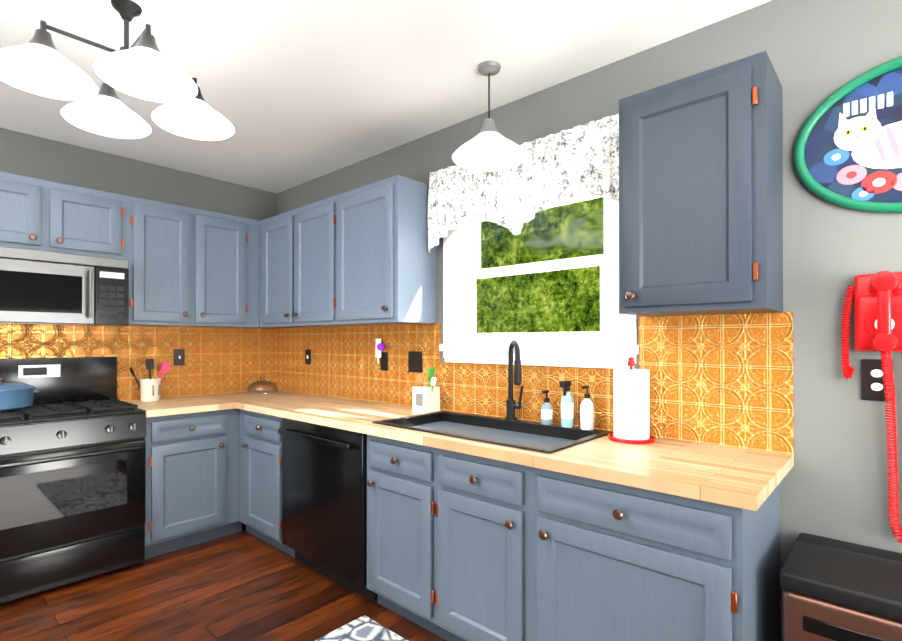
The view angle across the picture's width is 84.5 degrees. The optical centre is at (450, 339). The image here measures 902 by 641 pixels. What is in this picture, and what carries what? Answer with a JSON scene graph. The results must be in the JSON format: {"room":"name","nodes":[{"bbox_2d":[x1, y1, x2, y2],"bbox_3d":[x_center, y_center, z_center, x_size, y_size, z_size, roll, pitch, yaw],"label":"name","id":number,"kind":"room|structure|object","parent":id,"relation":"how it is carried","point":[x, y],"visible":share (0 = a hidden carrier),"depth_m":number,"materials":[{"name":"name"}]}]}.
{"room":"kitchen","nodes":[
{"label":"kitchen","id":0,"kind":"room"},
{"bbox_2d":[0,128,276,392],"bbox_3d":[-3.020,0.041,2.587,0.120,2.573,4.720,0,0,42],"label":"wall","id":1,"kind":"structure","parent":0,"point":[28,155],"depth_m":3.39,"materials":[{"name":"paint"}]},
{"bbox_2d":[0,172,127,259],"bbox_3d":[-2.419,-0.699,2.921,0.327,0.413,0.787,0,0,42],"label":"upper cabinet","id":2,"kind":"object","parent":1,"relation":"attached to","point":[36,214],"depth_m":2.87,"materials":[{"name":"paint"}]},
{"bbox_2d":[0,246,128,326],"bbox_3d":[-2.363,-0.285,2.872,0.473,0.403,0.770,0,0,42],"label":"microwave","id":3,"kind":"object","parent":2,"relation":"attached to","point":[41,288],"visible":1,"depth_m":2.79,"materials":[{"name":"silver metal"}]},
{"bbox_2d":[0,325,275,400],"bbox_3d":[-2.144,0.164,3.468,0.006,0.514,1.984,0,0,42],"label":"backsplash","id":4,"kind":"structure","parent":1,"relation":"attached to","point":[220,360],"depth_m":3.58,"materials":[{"name":"metal"}]},
{"bbox_2d":[174,349,184,365],"bbox_3d":[-1.985,0.132,3.630,0.014,0.120,0.075,0,0,42],"label":"switch plate","id":5,"kind":"object","parent":4,"relation":"attached to","point":[179,357],"visible":1,"depth_m":3.63,"materials":[{"name":"black plastic"}]},
{"bbox_2d":[128,196,247,327],"bbox_3d":[-1.898,-0.498,3.501,0.327,0.810,0.773,0,0,42],"label":"upper cabinet","id":6,"kind":"object","parent":1,"relation":"attached to","point":[190,267],"depth_m":3.37,"materials":[{"name":"paint"}]},
{"bbox_2d":[248,219,278,328],"bbox_3d":[-1.499,-0.496,3.946,0.327,0.810,0.422,0,0,42],"label":"upper cabinet","id":7,"kind":"object","parent":1,"relation":"attached to","point":[253,225],"depth_m":3.75,"materials":[{"name":"paint"}]},
{"bbox_2d":[0,523,446,640],"bbox_3d":[-0.713,1.349,0.511,6.320,0.060,4.720,0,0,42],"label":"floor","id":8,"kind":"structure","parent":0,"point":[243,585],"depth_m":2.48,"materials":[{"name":"brown wood"}]},
{"bbox_2d":[0,357,146,603],"bbox_3d":[-2.257,0.721,2.789,0.719,1.215,0.795,0,0,42],"label":"range","id":9,"kind":"object","parent":8,"relation":"on","point":[72,474],"visible":0.96,"depth_m":2.67,"materials":[{"name":"black metal"}]},
{"bbox_2d":[0,378,38,410],"bbox_3d":[-2.470,0.296,2.717,0.300,0.172,0.330,0,0,42],"label":"pot","id":10,"kind":"object","parent":9,"relation":"on","point":[15,396],"visible":1,"depth_m":2.68,"materials":[{"name":"blue metal"}]},
{"bbox_2d":[145,408,235,558],"bbox_3d":[-1.840,0.897,3.342,0.618,0.868,0.572,0,0,42],"label":"base cabinet","id":11,"kind":"object","parent":8,"relation":"on","point":[191,459],"depth_m":3.12,"materials":[{"name":"paint"}]},
{"bbox_2d":[124,396,235,419],"bbox_3d":[-1.847,0.441,3.323,0.640,0.040,0.532,0,0,42],"label":"countertop","id":12,"kind":"structure","parent":11,"relation":"on","point":[173,406],"depth_m":3.20,"materials":[{"name":"beige wood"}]},
{"bbox_2d":[130,356,170,401],"bbox_3d":[-2.049,0.267,3.394,0.132,0.308,0.235,0,0,42],"label":"utensil crock","id":13,"kind":"object","parent":12,"relation":"on","point":[150,387],"visible":1,"depth_m":3.35,"materials":[{"name":"beige ceramic"}]},
{"bbox_2d":[236,408,359,557],"bbox_3d":[-1.023,0.897,3.381,0.586,0.868,0.617,0,0,42],"label":"base cabinet","id":14,"kind":"object","parent":8,"relation":"on","point":[258,440],"depth_m":3.15,"materials":[{"name":"paint"}]},
{"bbox_2d":[278,418,377,601],"bbox_3d":[-0.538,0.896,2.898,0.771,0.865,0.655,0,0,42],"label":"dishwasher","id":15,"kind":"object","parent":8,"relation":"on","point":[324,500],"visible":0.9,"depth_m":2.64,"materials":[{"name":"black metal"}]},
{"bbox_2d":[315,615,407,640],"bbox_3d":[-0.153,1.318,1.704,1.280,0.012,0.645,0,0,42],"label":"mat","id":16,"kind":"object","parent":8,"relation":"on","point":[364,628],"visible":1,"depth_m":2.22,"materials":[{"name":"white fabric"}]},
{"bbox_2d":[367,436,427,629],"bbox_3d":[-0.045,0.893,2.504,0.480,0.868,0.617,0,0,42],"label":"base cabinet","id":17,"kind":"object","parent":8,"relation":"on","point":[397,473],"depth_m":2.28,"materials":[{"name":"paint"}]},
{"bbox_2d":[428,448,523,640],"bbox_3d":[0.310,0.892,2.185,0.475,0.868,0.617,0,0,42],"label":"base cabinet","id":18,"kind":"object","parent":8,"relation":"on","point":[510,526],"depth_m":1.97,"materials":[{"name":"paint"}]},
{"bbox_2d":[524,468,784,640],"bbox_3d":[0.739,0.890,1.800,0.678,0.868,0.617,0,0,42],"label":"base cabinet","id":19,"kind":"object","parent":8,"relation":"on","point":[603,562],"depth_m":1.56,"materials":[{"name":"paint"}]},
{"bbox_2d":[212,390,793,511],"bbox_3d":[-0.339,0.438,2.757,3.640,0.040,0.639,0,0,42],"label":"countertop","id":20,"kind":"structure","parent":19,"relation":"on","point":[731,477],"depth_m":1.78,"materials":[{"name":"beige wood"}]},
{"bbox_2d":[247,376,277,393],"bbox_3d":[-1.497,0.357,3.939,0.230,0.132,0.230,0,0,42],"label":"cloche","id":21,"kind":"object","parent":20,"relation":"on","point":[260,383],"visible":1,"depth_m":3.98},
{"bbox_2d":[412,367,439,413],"bbox_3d":[-0.133,0.290,2.849,0.159,0.257,0.113,0,0,42],"label":"utensil crock","id":22,"kind":"object","parent":20,"relation":"on","point":[426,399],"visible":1,"depth_m":2.82,"materials":[{"name":"beige ceramic"}]},
{"bbox_2d":[368,410,612,451],"bbox_3d":[0.162,0.523,2.328,1.009,0.231,0.540,0,0,42],"label":"sink","id":23,"kind":"object","parent":20,"relation":"in","point":[534,436],"depth_m":2.40,"materials":[{"name":"black metal"}]},
{"bbox_2d":[500,340,523,419],"bbox_3d":[0.313,0.206,2.477,0.143,0.405,0.123,0,0,42],"label":"faucet","id":24,"kind":"object","parent":20,"relation":"on","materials":[{"name":"black metal"}]},
{"bbox_2d":[541,390,552,424],"bbox_3d":[0.456,0.326,2.379,0.055,0.163,0.068,0,0,42],"label":"soap bottle","id":25,"kind":"object","parent":20,"relation":"on","point":[546,413],"visible":1,"depth_m":2.36,"materials":[{"name":"blue"}]},
{"bbox_2d":[559,380,573,427],"bbox_3d":[0.532,0.299,2.300,0.059,0.215,0.085,0,0,42],"label":"soap bottle","id":26,"kind":"object","parent":20,"relation":"on","point":[567,410],"visible":1,"depth_m":2.29,"materials":[{"name":"teal"}]},
{"bbox_2d":[580,385,593,429],"bbox_3d":[0.612,0.307,2.239,0.061,0.198,0.071,0,0,42],"label":"soap bottle","id":27,"kind":"object","parent":20,"relation":"on","point":[587,414],"visible":1,"depth_m":2.22,"materials":[{"name":"white plastic"}]},
{"bbox_2d":[607,357,655,443],"bbox_3d":[0.744,0.242,2.050,0.188,0.344,0.188,0,0,42],"label":"paper towel holder","id":28,"kind":"object","parent":20,"relation":"on","point":[631,420],"visible":1,"depth_m":1.99,"materials":[{"name":"white paper"}]},
{"bbox_2d":[780,533,901,640],"bbox_3d":[1.302,0.996,1.362,0.623,0.652,0.457,0,0,42],"label":"trash can","id":29,"kind":"object","parent":8,"relation":"on","point":[836,590],"visible":1,"depth_m":1.39,"materials":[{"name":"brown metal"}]},
{"bbox_2d":[0,0,771,192],"bbox_3d":[-0.713,-1.284,0.522,6.320,0.060,4.720,0,0,42],"label":"ceiling","id":30,"kind":"structure","parent":0,"point":[296,92],"depth_m":2.22,"materials":[{"name":"white paint"}]},
{"bbox_2d":[0,0,234,140],"bbox_3d":[-1.216,-1.041,1.859,0.648,0.413,0.648,0,0,-3],"label":"chandelier","id":31,"kind":"object","parent":30,"relation":"hanging from","point":[141,67],"visible":1,"depth_m":1.72,"materials":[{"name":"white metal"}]},
{"bbox_2d":[452,61,525,170],"bbox_3d":[0.174,-1.010,2.274,0.336,0.473,0.336,0,0,42],"label":"pendant lamp","id":32,"kind":"object","parent":30,"relation":"hanging from","point":[489,147],"visible":1,"depth_m":2.22,"materials":[{"name":"grey"}]},
{"bbox_2d":[277,0,901,640],"bbox_3d":[0.868,0.039,2.188,6.200,2.573,0.120,0,0,42],"label":"wall","id":33,"kind":"structure","parent":0,"point":[835,478],"depth_m":1.75,"materials":[{"name":"paint"}]},
{"bbox_2d":[260,197,331,327],"bbox_3d":[-0.989,-0.498,3.552,0.997,0.810,0.327,0,0,42],"label":"upper cabinet","id":34,"kind":"object","parent":33,"relation":"attached to","point":[296,244],"depth_m":3.39,"materials":[{"name":"paint"}]},
{"bbox_2d":[332,175,435,326],"bbox_3d":[-0.407,-0.500,3.030,0.567,0.810,0.327,0,0,42],"label":"upper cabinet","id":35,"kind":"object","parent":33,"relation":"attached to","point":[362,256],"depth_m":2.87,"materials":[{"name":"paint"}]},
{"bbox_2d":[428,113,618,251],"bbox_3d":[0.348,-0.738,2.507,1.236,0.470,0.102,0,0,42],"label":"valance curtain","id":36,"kind":"object","parent":33,"relation":"attached to","point":[555,168],"visible":0.85,"depth_m":2.44,"materials":[{"name":"white fabric"}]},
{"bbox_2d":[276,312,793,454],"bbox_3d":[-0.127,0.162,2.995,3.640,0.514,0.006,0,0,42],"label":"backsplash","id":37,"kind":"structure","parent":33,"relation":"attached to","point":[722,379],"depth_m":2.12,"materials":[{"name":"tile"}]},
{"bbox_2d":[305,349,310,364],"bbox_3d":[-1.117,0.138,3.869,0.075,0.120,0.014,0,0,42],"label":"switch plate","id":38,"kind":"object","parent":37,"relation":"attached to","point":[307,356],"visible":1,"depth_m":3.87,"materials":[{"name":"black"}]},
{"bbox_2d":[375,339,385,363],"bbox_3d":[-0.473,0.078,3.232,0.119,0.165,0.064,0,0,42],"label":"paddle","id":39,"kind":"object","parent":37,"relation":"hanging from","point":[379,347],"visible":1,"depth_m":3.26,"materials":[{"name":"white plastic"}]},
{"bbox_2d":[380,352,387,370],"bbox_3d":[-0.441,0.146,3.267,0.075,0.120,0.009,0,0,42],"label":"electrical outlet plate","id":40,"kind":"object","parent":37,"relation":"attached to","point":[384,361],"visible":0.92,"depth_m":3.26,"materials":[{"name":"black"}]},
{"bbox_2d":[408,351,421,372],"bbox_3d":[-0.223,0.140,3.068,0.125,0.130,0.013,0,0,42],"label":"electrical outlet plate","id":41,"kind":"object","parent":37,"relation":"attached to","point":[414,361],"visible":1,"depth_m":3.07,"materials":[{"name":"black plastic"}]},
{"bbox_2d":[439,193,638,368],"bbox_3d":[0.412,-0.362,2.565,1.150,0.990,0.160,0,0,42],"label":"window","id":42,"kind":"structure","parent":33,"relation":"in","point":[611,344],"depth_m":2.50,"materials":[{"name":"white wood"}]},
{"bbox_2d":[619,51,782,316],"bbox_3d":[0.906,-0.507,1.830,0.482,0.818,0.360,0,0,42],"label":"upper cabinet","id":43,"kind":"object","parent":33,"relation":"attached to","point":[701,193],"visible":1,"depth_m":1.70,"materials":[{"name":"paint"}]},
{"bbox_2d":[793,56,901,212],"bbox_3d":[1.468,-0.652,1.550,0.662,0.502,0.034,0,0,42],"label":"framed picture","id":44,"kind":"object","parent":33,"relation":"attached to","point":[847,152],"visible":1,"depth_m":1.65},
{"bbox_2d":[841,271,901,542],"bbox_3d":[1.354,0.216,1.578,0.188,0.856,0.134,0,0,42],"label":"phone","id":45,"kind":"object","parent":33,"relation":"attached to","point":[877,297],"visible":0.94,"depth_m":1.57,"materials":[{"name":"red plastic"}]},
{"bbox_2d":[861,359,892,401],"bbox_3d":[1.392,0.134,1.622,0.080,0.135,0.010,0,0,42],"label":"outlet plate","id":46,"kind":"object","parent":33,"relation":"attached to","point":[872,385],"visible":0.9,"depth_m":1.63,"materials":[{"name":"black"}]},
{"label":"outside","id":47,"kind":"structure","parent":0,"visible":0},
{"bbox_2d":[476,197,603,332],"bbox_3d":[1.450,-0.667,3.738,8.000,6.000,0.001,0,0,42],"label":"trees","id":48,"kind":"object","parent":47,"point":[531,251],"depth_m":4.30,"materials":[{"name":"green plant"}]}
]}

